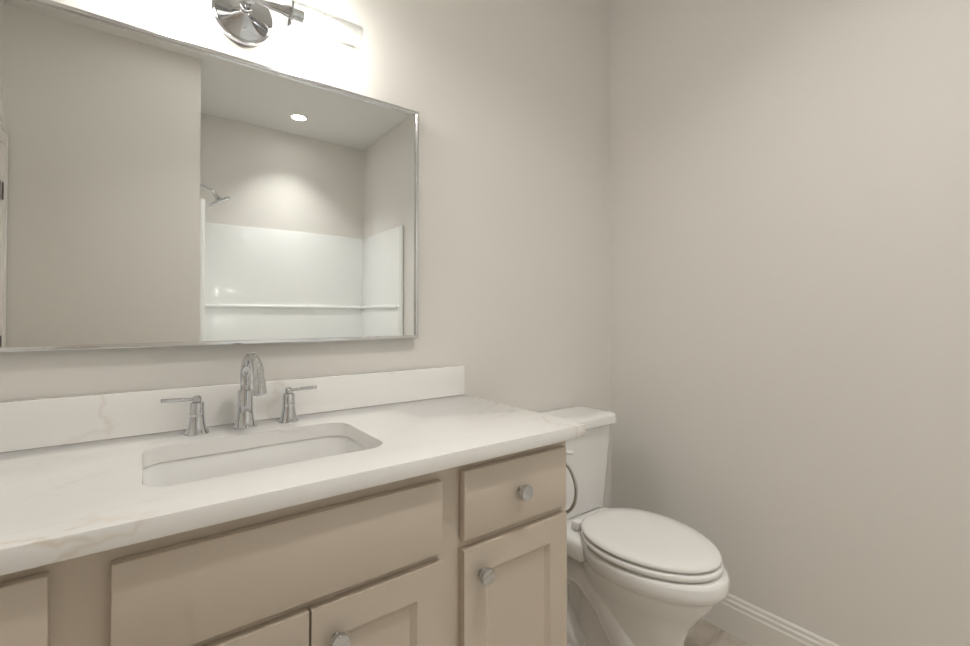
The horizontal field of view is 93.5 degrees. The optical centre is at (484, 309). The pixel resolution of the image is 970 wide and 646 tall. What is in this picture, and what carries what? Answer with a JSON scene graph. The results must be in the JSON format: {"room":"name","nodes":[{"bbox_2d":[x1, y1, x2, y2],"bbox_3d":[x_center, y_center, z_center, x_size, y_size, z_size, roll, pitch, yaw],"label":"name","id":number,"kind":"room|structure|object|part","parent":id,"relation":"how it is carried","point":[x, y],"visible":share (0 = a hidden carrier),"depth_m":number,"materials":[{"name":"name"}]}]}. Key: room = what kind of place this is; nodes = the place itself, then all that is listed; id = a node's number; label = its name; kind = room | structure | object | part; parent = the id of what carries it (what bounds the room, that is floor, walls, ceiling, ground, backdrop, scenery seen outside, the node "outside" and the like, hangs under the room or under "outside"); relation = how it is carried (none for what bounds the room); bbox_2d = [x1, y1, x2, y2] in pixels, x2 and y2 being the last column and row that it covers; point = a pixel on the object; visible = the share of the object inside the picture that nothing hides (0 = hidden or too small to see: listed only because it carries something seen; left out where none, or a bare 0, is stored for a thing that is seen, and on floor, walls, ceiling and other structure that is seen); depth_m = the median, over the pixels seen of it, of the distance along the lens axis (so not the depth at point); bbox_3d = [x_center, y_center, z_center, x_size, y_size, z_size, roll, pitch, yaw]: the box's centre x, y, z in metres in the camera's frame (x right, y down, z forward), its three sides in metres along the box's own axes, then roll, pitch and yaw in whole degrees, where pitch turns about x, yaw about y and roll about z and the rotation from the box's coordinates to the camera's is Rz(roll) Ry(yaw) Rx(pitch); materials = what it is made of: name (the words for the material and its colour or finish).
{"room":"bathroom","nodes":[
{"label":"bathroom","id":0,"kind":"room"},
{"bbox_2d":[0,365,463,451],"bbox_3d":[-0.669,0.240,1.157,1.484,0.100,0.019,1,-1,-37],"label":"backsplash","id":1,"kind":"structure","parent":0,"relation":"attached to","point":[33,423],"depth_m":1.07,"materials":[{"name":"white stone"}]},
{"bbox_2d":[0,0,610,507],"bbox_3d":[-0.374,-0.216,1.466,2.527,2.800,0.100,1,-1,-37],"label":"wall","id":2,"kind":"structure","parent":0,"point":[508,100],"depth_m":1.67,"materials":[{"name":"paint"}]},
{"bbox_2d":[0,0,418,351],"bbox_3d":[-0.648,-0.282,1.177,1.063,0.740,0.025,1,-1,-37],"label":"mirror","id":3,"kind":"object","parent":2,"relation":"attached to","point":[158,189],"visible":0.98,"depth_m":1.11,"materials":[{"name":"clear glass"}]},
{"bbox_2d":[209,0,362,51],"bbox_3d":[-0.602,-0.775,1.153,0.564,0.152,0.132,1,-1,-37],"label":"sconce","id":4,"kind":"object","parent":2,"relation":"attached to","point":[247,22],"visible":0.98,"depth_m":1.19,"materials":[{"name":"silver metal"}]},
{"bbox_2d":[685,619,750,645],"bbox_3d":[0.558,1.193,0.215,2.527,0.050,3.190,1,-1,-37],"label":"floor","id":5,"kind":"structure","parent":0,"point":[702,632],"depth_m":1.65,"materials":[{"name":"tile"}]},
{"bbox_2d":[0,432,584,645],"bbox_3d":[-0.495,0.748,0.937,1.504,0.858,0.570,1,-1,-37],"label":"bathroom vanity","id":6,"kind":"object","parent":5,"relation":"on","point":[420,507],"depth_m":0.81,"materials":[{"name":"paint"}]},
{"bbox_3d":[-0.741,0.408,0.444,0.460,0.146,0.019,1,-1,-37],"label":"drawer","id":7,"kind":"part","parent":6,"relation":"part of","materials":[{"name":"paint"}]},
{"bbox_3d":[-0.405,0.783,0.694,0.260,0.551,0.019,1,-1,-37],"label":"door","id":8,"kind":"part","parent":6,"relation":"part of","materials":[{"name":"paint"}]},
{"bbox_2d":[0,395,584,563],"bbox_3d":[-0.505,0.303,0.939,1.484,0.032,0.564,1,-1,-37],"label":"countertop","id":9,"kind":"structure","parent":6,"relation":"on","point":[57,497],"depth_m":0.83,"materials":[{"name":"white stone"}]},
{"bbox_2d":[160,352,319,435],"bbox_3d":[-0.564,0.195,1.091,0.343,0.188,0.150,1,-1,-37],"label":"faucet","id":10,"kind":"object","parent":9,"relation":"on","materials":[{"name":"silver metal"}]},
{"bbox_2d":[140,428,379,487],"bbox_3d":[-0.455,0.382,0.951,0.480,0.150,0.340,1,-1,-37],"label":"sink","id":11,"kind":"object","parent":9,"relation":"in","point":[163,468],"depth_m":1.05,"materials":[{"name":"white ceramic"}]},
{"bbox_3d":[-0.195,0.785,0.853,0.260,0.551,0.019,1,-1,-37],"label":"door","id":12,"kind":"part","parent":6,"relation":"part of","materials":[{"name":"paint"}]},
{"bbox_3d":[0.075,0.416,1.062,0.312,0.146,0.019,1,-1,-37],"label":"drawer","id":13,"kind":"part","parent":6,"relation":"part of","materials":[{"name":"paint"}]},
{"bbox_3d":[0.075,0.786,1.057,0.312,0.555,0.019,1,-1,-37],"label":"door","id":14,"kind":"part","parent":6,"relation":"part of","materials":[{"name":"paint"}]},
{"bbox_2d":[538,405,729,645],"bbox_3d":[0.459,0.801,1.562,0.414,0.804,0.713,1,-1,-37],"label":"toilet","id":15,"kind":"object","parent":5,"relation":"on","point":[636,577],"visible":0.77,"depth_m":1.44,"materials":[{"name":"white ceramic"}]},
{"bbox_3d":[0.277,0.501,1.616,0.084,0.037,0.026,1,-1,-37],"label":"flush lever","id":16,"kind":"part","parent":15,"relation":"part of","materials":[{"name":"white plastic"}]},
{"bbox_3d":[0.308,0.426,1.767,0.414,0.048,0.212,1,-1,-37],"label":"tank lid","id":17,"kind":"part","parent":15,"relation":"part of","materials":[{"name":"white ceramic"}]},
{"bbox_3d":[0.305,0.612,1.769,0.390,0.331,0.190,1,-1,-37],"label":"tank","id":18,"kind":"part","parent":15,"relation":"part of","materials":[{"name":"white ceramic"}]},
{"bbox_3d":[0.520,0.744,1.482,0.354,0.048,0.466,1,-1,-37],"label":"lid","id":19,"kind":"part","parent":15,"relation":"part of","materials":[{"name":"white plastic"}]},
{"bbox_3d":[0.528,0.755,1.472,0.360,0.020,0.448,1,-1,-37],"label":"seat","id":20,"kind":"part","parent":15,"relation":"part of","materials":[{"name":"white plastic"}]},
{"bbox_2d":[609,0,969,645],"bbox_3d":[1.556,-0.223,0.926,0.100,2.800,3.090,1,-1,-37],"label":"wall","id":21,"kind":"structure","parent":0,"point":[790,285],"depth_m":1.51,"materials":[{"name":"paint"}]},
{"bbox_2d":[702,594,839,645],"bbox_3d":[1.218,1.112,1.260,0.014,0.138,2.119,1,-1,-37],"label":"baseboard","id":22,"kind":"structure","parent":21,"relation":"attached to","point":[745,621],"depth_m":1.60,"materials":[{"name":"paint"}]}
]}

